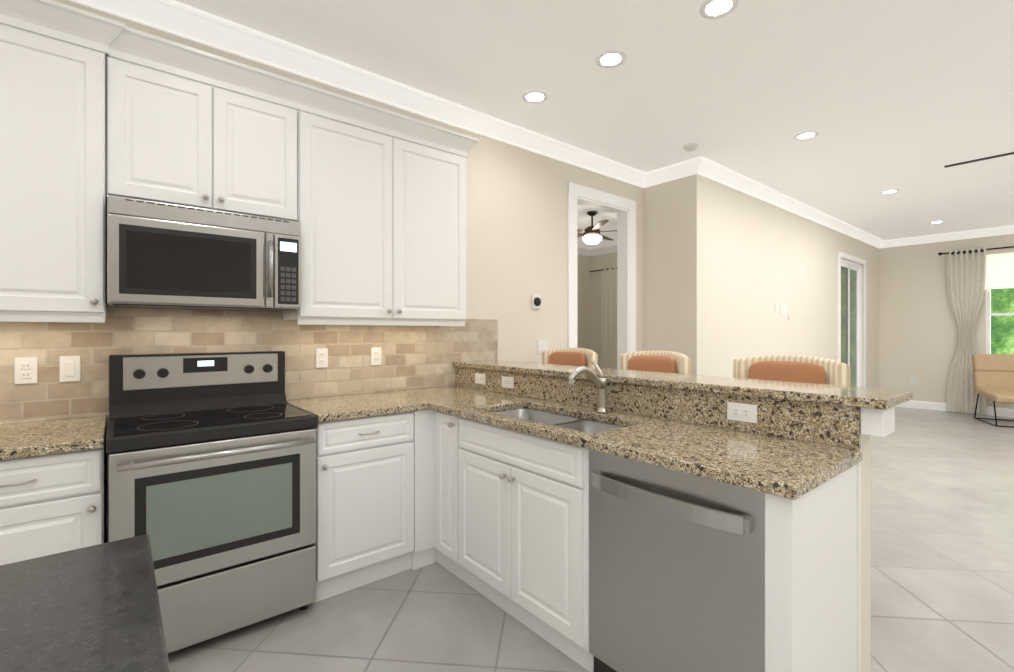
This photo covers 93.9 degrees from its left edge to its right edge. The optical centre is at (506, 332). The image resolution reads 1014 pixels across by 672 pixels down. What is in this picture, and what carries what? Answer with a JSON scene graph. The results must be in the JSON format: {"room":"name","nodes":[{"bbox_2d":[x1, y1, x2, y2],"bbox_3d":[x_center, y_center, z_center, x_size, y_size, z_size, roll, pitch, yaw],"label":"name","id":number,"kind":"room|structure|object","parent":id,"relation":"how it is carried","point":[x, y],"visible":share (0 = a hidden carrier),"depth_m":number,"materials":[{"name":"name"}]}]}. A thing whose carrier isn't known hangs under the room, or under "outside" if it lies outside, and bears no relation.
{"room":"kitchen","nodes":[
{"label":"kitchen","id":0,"kind":"room"},
{"bbox_2d":[54,0,643,425],"bbox_3d":[0.125,-0.158,3.965,9.540,2.930,0.120,0,0,-39],"label":"wall","id":1,"kind":"structure","parent":0,"point":[516,228],"depth_m":3.85,"materials":[{"name":"beige paint"}]},
{"bbox_2d":[0,0,107,319],"bbox_3d":[-1.954,-0.675,1.949,0.465,1.213,0.346,0,0,-39],"label":"upper cabinet","id":2,"kind":"object","parent":1,"relation":"attached to","point":[95,110],"depth_m":1.86,"materials":[{"name":"white wood"}]},
{"bbox_2d":[108,20,303,223],"bbox_3d":[-1.484,-0.925,2.349,0.762,0.713,0.326,0,0,-39],"label":"upper cabinet","id":3,"kind":"object","parent":1,"relation":"attached to","point":[191,127],"depth_m":2.19,"materials":[{"name":"white wood"}]},
{"bbox_2d":[107,195,300,311],"bbox_3d":[-1.449,-0.338,2.306,0.756,0.447,0.438,0,0,-39],"label":"microwave","id":4,"kind":"object","parent":3,"relation":"attached to","point":[165,256],"visible":1,"depth_m":2.13,"materials":[{"name":"silver metal"}]},
{"bbox_2d":[0,307,497,423],"bbox_3d":[-1.337,0.137,2.677,3.265,0.507,0.011,0,0,-39],"label":"backsplash","id":5,"kind":"structure","parent":1,"relation":"attached to","point":[416,357],"depth_m":2.55,"materials":[{"name":"tile"}]},
{"bbox_2d":[15,357,37,383],"label":"electrical outlets","id":6,"kind":"object","parent":5,"relation":"attached to","point":[26,370],"depth_m":2.05,"materials":[{"name":"white plastic"}]},
{"bbox_2d":[59,356,79,381],"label":"light switch","id":7,"kind":"object","parent":5,"relation":"attached to","point":[69,366],"depth_m":2.14,"materials":[{"name":"white plastic"}]},
{"bbox_2d":[316,348,327,367],"label":"electrical outlets","id":8,"kind":"object","parent":5,"relation":"attached to","point":[321,354],"depth_m":2.85,"materials":[{"name":"white plastic"}]},
{"bbox_2d":[371,347,380,364],"label":"electrical outlets","id":9,"kind":"object","parent":5,"relation":"attached to","point":[375,351],"depth_m":3.06,"materials":[{"name":"white plastic"}]},
{"bbox_2d":[69,0,648,187],"bbox_3d":[-0.922,-1.564,2.963,6.170,0.118,0.098,0,0,-39],"label":"crown molding","id":10,"kind":"structure","parent":1,"relation":"attached to","point":[174,17],"depth_m":2.87,"materials":[{"name":"white wood"}]},
{"bbox_2d":[282,84,471,323],"bbox_3d":[-0.778,-0.675,2.929,1.058,1.213,0.326,0,0,-39],"label":"upper cabinet","id":11,"kind":"object","parent":1,"relation":"attached to","point":[383,230],"depth_m":2.75,"materials":[{"name":"white wood"}]},
{"bbox_2d":[532,294,540,308],"bbox_3d":[0.249,-0.253,3.963,0.090,0.120,0.039,0,0,-39],"label":"thermostat","id":12,"kind":"object","parent":1,"relation":"attached to","point":[536,301],"visible":0.98,"depth_m":3.94,"materials":[{"name":"white plastic"}]},
{"bbox_2d":[538,340,547,353],"label":"electrical outlets","id":13,"kind":"object","parent":1,"relation":"attached to","point":[542,344],"depth_m":4.02,"materials":[{"name":"white plastic"}]},
{"bbox_2d":[568,182,635,368],"bbox_3d":[0.888,-0.016,4.592,0.995,2.645,0.158,0,0,-39],"label":"door frame","id":14,"kind":"structure","parent":1,"relation":"attached to","point":[623,209],"depth_m":4.79,"materials":[{"name":"white wood"}]},
{"bbox_2d":[502,376,513,388],"label":"electrical outlets","id":15,"kind":"object","parent":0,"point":[507,382],"depth_m":2.97,"materials":[{"name":"white plastic"}]},
{"bbox_2d":[577,254,589,348],"bbox_3d":[-0.078,-0.158,8.070,4.640,2.930,0.120,0,0,-39],"label":"wall","id":16,"kind":"structure","parent":0,"point":[583,301],"depth_m":9.29,"materials":[{"name":"beige paint"}]},
{"bbox_2d":[577,247,592,255],"bbox_3d":[-0.009,-1.564,7.986,4.400,0.118,0.098,0,0,-39],"label":"crown molding","id":17,"kind":"structure","parent":16,"relation":"attached to","point":[580,251],"depth_m":9.23,"materials":[{"name":"white wood"}]},
{"bbox_2d":[168,406,1013,671],"bbox_3d":[2.497,1.337,3.701,12.870,0.060,10.140,0,0,-39],"label":"floor","id":18,"kind":"structure","parent":0,"point":[942,541],"depth_m":2.26,"materials":[{"name":"tile"}]},
{"bbox_2d":[0,423,106,565],"bbox_3d":[-1.872,0.867,1.849,0.465,0.880,0.607,0,0,-39],"label":"base cabinet","id":19,"kind":"object","parent":18,"relation":"on","point":[50,504],"depth_m":1.68,"materials":[{"name":"white wood"}]},
{"bbox_2d":[0,415,106,459],"bbox_3d":[-2.043,0.409,1.693,0.926,0.035,0.632,0,0,-39],"label":"countertop","id":20,"kind":"structure","parent":19,"relation":"on","point":[25,439],"depth_m":1.78,"materials":[{"name":"stone"}]},
{"bbox_2d":[0,534,169,671],"bbox_3d":[-0.595,0.849,-0.015,1.033,0.915,1.585,0,0,-39],"label":"kitchen island","id":21,"kind":"object","parent":18,"relation":"on","point":[94,608],"visible":1,"depth_m":0.66,"materials":[{"name":"grey stone"}]},
{"bbox_2d":[106,351,317,653],"bbox_3d":[-1.352,0.707,2.189,0.756,1.200,0.688,0,0,-39],"label":"stove","id":22,"kind":"object","parent":18,"relation":"on","point":[211,475],"visible":0.96,"depth_m":2.02,"materials":[{"name":"silver metal"}]},
{"bbox_2d":[313,411,419,602],"bbox_3d":[-0.896,0.867,2.651,0.522,0.880,0.607,0,0,-39],"label":"base cabinet","id":23,"kind":"object","parent":18,"relation":"on","point":[374,498],"depth_m":2.41,"materials":[{"name":"white wood"}]},
{"bbox_2d":[287,391,431,421],"bbox_3d":[-0.863,0.409,2.660,0.584,0.035,0.636,0,0,-39],"label":"countertop","id":24,"kind":"structure","parent":23,"relation":"on","point":[330,408],"depth_m":2.56,"materials":[{"name":"stone"}]},
{"bbox_2d":[420,409,436,564],"bbox_3d":[-0.404,0.867,3.069,0.531,0.880,0.585,0,0,-39],"label":"base cabinet","id":25,"kind":"object","parent":18,"relation":"on","point":[428,554],"depth_m":2.63,"materials":[{"name":"white wood"}]},
{"bbox_2d":[410,386,487,397],"bbox_3d":[-0.418,0.409,3.026,0.330,0.035,0.636,0,0,-39],"label":"countertop","id":26,"kind":"structure","parent":25,"relation":"on","point":[447,391],"depth_m":3.07,"materials":[{"name":"stone"}]},
{"bbox_2d":[396,387,861,499],"bbox_3d":[0.168,0.409,2.328,0.587,0.035,2.457,0,0,-39],"label":"countertop","id":27,"kind":"structure","parent":25,"relation":"on","point":[787,468],"depth_m":1.65,"materials":[{"name":"stone"}]},
{"bbox_2d":[567,361,608,413],"bbox_3d":[0.371,0.269,2.273,0.266,0.243,0.114,0,0,-39],"label":"faucet","id":28,"kind":"object","parent":27,"relation":"on","point":[601,380],"depth_m":2.30,"materials":[{"name":"silver metal"}]},
{"bbox_2d":[434,411,537,585],"bbox_3d":[-0.134,0.867,2.723,0.549,0.880,0.286,0,0,-39],"label":"base cabinet","id":29,"kind":"object","parent":18,"relation":"on","point":[486,519],"depth_m":2.32,"materials":[{"name":"white wood"}]},
{"bbox_2d":[542,348,597,366],"bbox_3d":[0.373,0.717,3.628,0.545,1.182,0.561,0,0,-43],"label":"bar stool","id":30,"kind":"object","parent":18,"relation":"on","point":[575,356],"visible":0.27,"depth_m":3.74,"materials":[{"name":"fabric"}]},
{"bbox_2d":[620,351,690,373],"bbox_3d":[0.845,0.717,3.054,0.545,1.182,0.561,0,0,-36],"label":"bar stool","id":31,"kind":"object","parent":18,"relation":"on","point":[666,361],"visible":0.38,"depth_m":3.14,"materials":[{"name":"fabric"}]},
{"bbox_2d":[578,447,861,671],"bbox_3d":[0.723,0.869,1.680,0.549,0.876,0.720,0,0,-39],"label":"base cabinet","id":32,"kind":"object","parent":18,"relation":"on","point":[589,560],"depth_m":1.46,"materials":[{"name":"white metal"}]},
{"bbox_2d":[453,360,913,411],"bbox_3d":[0.545,0.230,2.586,0.373,0.032,2.516,0,0,-39],"label":"countertop","id":33,"kind":"structure","parent":32,"relation":"on","point":[844,396],"depth_m":1.98,"materials":[{"name":"beige stone"}]},
{"bbox_2d":[475,373,485,384],"label":"electrical outlets","id":34,"kind":"object","parent":33,"relation":"attached to","point":[479,378],"depth_m":3.20,"materials":[{"name":"white plastic"}]},
{"bbox_2d":[727,402,756,423],"label":"electrical outlets","id":35,"kind":"object","parent":33,"relation":"attached to","point":[735,411],"depth_m":1.86,"materials":[{"name":"white plastic"}]},
{"bbox_2d":[733,355,850,385],"bbox_3d":[1.371,0.717,2.414,0.545,1.182,0.561,0,0,-41],"label":"bar stool","id":36,"kind":"object","parent":18,"relation":"on","point":[803,369],"visible":0.27,"depth_m":2.50,"materials":[{"name":"brown fabric"}]},
{"bbox_2d":[972,354,1013,427],"bbox_3d":[7.170,0.816,6.731,0.620,0.975,0.794,0,0,26],"label":"lounge chair","id":37,"kind":"object","parent":18,"relation":"on","point":[993,375],"visible":1,"depth_m":6.96,"materials":[{"name":"beige leather"}]},
{"bbox_2d":[175,0,1013,248],"bbox_3d":[2.497,-1.653,3.701,12.870,0.060,10.140,0,0,-39],"label":"ceiling","id":38,"kind":"structure","parent":0,"point":[909,100],"depth_m":3.06,"materials":[{"name":"white paint"}]},
{"bbox_2d":[522,90,547,103],"bbox_3d":[0.192,-1.620,3.263,0.178,0.006,0.178,0,0,-39],"label":"recessed light","id":39,"kind":"object","parent":38,"relation":"in","point":[535,96],"depth_m":3.27,"materials":[{"name":"white plastic"}]},
{"bbox_2d":[577,211,616,243],"bbox_3d":[1.123,-1.406,6.455,1.280,0.435,1.223,0,0,-39],"label":"ceiling fan","id":40,"kind":"object","parent":38,"relation":"hanging from","point":[591,234],"visible":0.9,"depth_m":6.34,"materials":[{"name":"white glass"}]},
{"bbox_2d":[596,50,625,67],"bbox_3d":[0.615,-1.620,2.810,0.179,0.006,0.176,0,0,-39],"label":"recessed light","id":41,"kind":"object","parent":38,"relation":"in","point":[612,58],"depth_m":2.81,"materials":[{"name":"white"}]},
{"bbox_2d":[683,143,698,151],"bbox_3d":[1.605,-1.607,4.133,0.124,0.032,0.124,0,0,-39],"label":"smoke detector","id":42,"kind":"object","parent":38,"relation":"attached to","point":[690,147],"visible":1,"depth_m":4.10,"materials":[{"name":"white plastic"}]},
{"bbox_2d":[700,0,737,18],"bbox_3d":[1.052,-1.620,2.360,0.178,0.006,0.168,0,0,-39],"label":"recessed light","id":43,"kind":"object","parent":38,"relation":"in","point":[712,9],"depth_m":2.37,"materials":[{"name":"white"}]},
{"bbox_2d":[794,131,818,140],"bbox_3d":[2.467,-1.620,3.908,0.185,0.006,0.178,0,0,-39],"label":"recessed light","id":44,"kind":"object","parent":38,"relation":"in","point":[810,134],"depth_m":3.91,"materials":[{"name":"white"}]},
{"bbox_2d":[880,189,898,193],"bbox_3d":[4.414,-1.620,5.469,0.192,0.006,0.165,0,0,-39],"label":"recessed light","id":45,"kind":"object","parent":38,"relation":"in","point":[894,190],"depth_m":5.46,"materials":[{"name":"white"}]},
{"bbox_2d":[944,152,1013,167],"bbox_3d":[4.780,-1.620,4.051,0.060,0.006,1.540,0,0,-39],"label":"blade","id":46,"kind":"object","parent":38,"relation":"attached to","point":[981,159],"visible":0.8,"depth_m":4.45,"materials":[{"name":"grey"}]},
{"bbox_2d":[590,252,616,367],"bbox_3d":[2.715,-0.158,8.231,0.120,2.930,3.180,0,0,-39],"label":"wall","id":47,"kind":"structure","parent":0,"point":[602,261],"depth_m":9.28,"materials":[{"name":"beige paint"}]},
{"bbox_2d":[589,267,616,368],"bbox_3d":[2.023,0.036,8.883,0.119,2.502,1.192,0,0,-39],"label":"curtain","id":48,"kind":"object","parent":47,"relation":"hanging from","point":[608,317],"visible":0.31,"depth_m":8.97,"materials":[{"name":"beige fabric"}]},
{"bbox_2d":[593,245,616,255],"bbox_3d":[2.669,-1.564,8.115,0.098,0.118,3.060,0,0,-39],"label":"crown molding","id":49,"kind":"structure","parent":47,"relation":"attached to","point":[608,249],"depth_m":9.07,"materials":[{"name":"white wood"}]},
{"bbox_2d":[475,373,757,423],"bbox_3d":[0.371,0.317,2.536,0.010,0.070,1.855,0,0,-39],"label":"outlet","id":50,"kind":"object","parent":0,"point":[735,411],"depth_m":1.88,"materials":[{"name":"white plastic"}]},
{"bbox_2d":[644,177,684,354],"bbox_3d":[1.625,-0.158,4.817,0.120,2.930,0.468,0,0,-39],"label":"wall","id":51,"kind":"structure","parent":0,"point":[664,266],"depth_m":4.77,"materials":[{"name":"beige paint"}]},
{"bbox_2d":[645,160,688,186],"bbox_3d":[1.611,-1.564,4.663,0.098,0.118,0.450,0,0,-39],"label":"crown molding","id":52,"kind":"structure","parent":51,"relation":"attached to","point":[678,170],"depth_m":4.68,"materials":[{"name":"white wood"}]},
{"bbox_2d":[685,174,878,387],"bbox_3d":[4.261,-0.158,6.603,6.460,2.930,0.120,0,0,-39],"label":"wall","id":53,"kind":"structure","parent":0,"point":[750,261],"depth_m":5.38,"materials":[{"name":"beige paint"}]},
{"bbox_2d":[775,303,790,318],"label":"light switches","id":54,"kind":"object","parent":53,"relation":"attached to","point":[782,307],"depth_m":5.77,"materials":[{"name":"white plastic"}]},
{"bbox_2d":[689,156,884,247],"bbox_3d":[4.246,-1.564,6.449,6.438,0.118,0.098,0,0,-39],"label":"crown molding","id":55,"kind":"structure","parent":53,"relation":"attached to","point":[700,165],"depth_m":5.46,"materials":[{"name":"white wood"}]},
{"bbox_2d":[838,252,865,386],"bbox_3d":[5.466,0.052,7.570,1.370,2.510,0.117,0,0,-39],"label":"sliding glass door","id":56,"kind":"structure","parent":53,"relation":"in","point":[849,313],"depth_m":7.74,"materials":[{"name":"white"}]},
{"bbox_2d":[879,234,1013,408],"bbox_3d":[7.815,-0.158,7.271,0.120,2.930,3.360,0,0,-39],"label":"wall","id":57,"kind":"structure","parent":0,"point":[918,334],"depth_m":8.08,"materials":[{"name":"beige paint"}]},
{"bbox_2d":[885,225,1013,247],"bbox_3d":[8.566,-1.564,6.186,0.098,0.118,5.790,0,0,-39],"label":"crown molding","id":58,"kind":"structure","parent":57,"relation":"attached to","point":[1003,230],"depth_m":7.74,"materials":[{"name":"white wood"}]},
{"bbox_2d":[897,400,1013,417],"bbox_3d":[8.595,1.242,6.217,0.014,0.130,5.981,0,0,-39],"label":"baseboard","id":59,"kind":"structure","parent":57,"relation":"attached to","point":[1005,412],"depth_m":7.89,"materials":[{"name":"white"}]},
{"bbox_2d":[938,246,1013,414],"bbox_3d":[8.095,-0.016,6.725,0.139,2.615,2.950,0,0,-39],"label":"curtain","id":60,"kind":"object","parent":57,"relation":"hanging from","point":[966,274],"visible":0.96,"depth_m":7.60,"materials":[{"name":"beige fabric"}]},
{"bbox_2d":[985,253,1013,353],"bbox_3d":[8.217,-0.293,6.728,0.150,1.840,2.090,0,0,-39],"label":"window","id":61,"kind":"structure","parent":57,"relation":"in","point":[999,285],"depth_m":7.38,"materials":[{"name":"white"}]}
]}

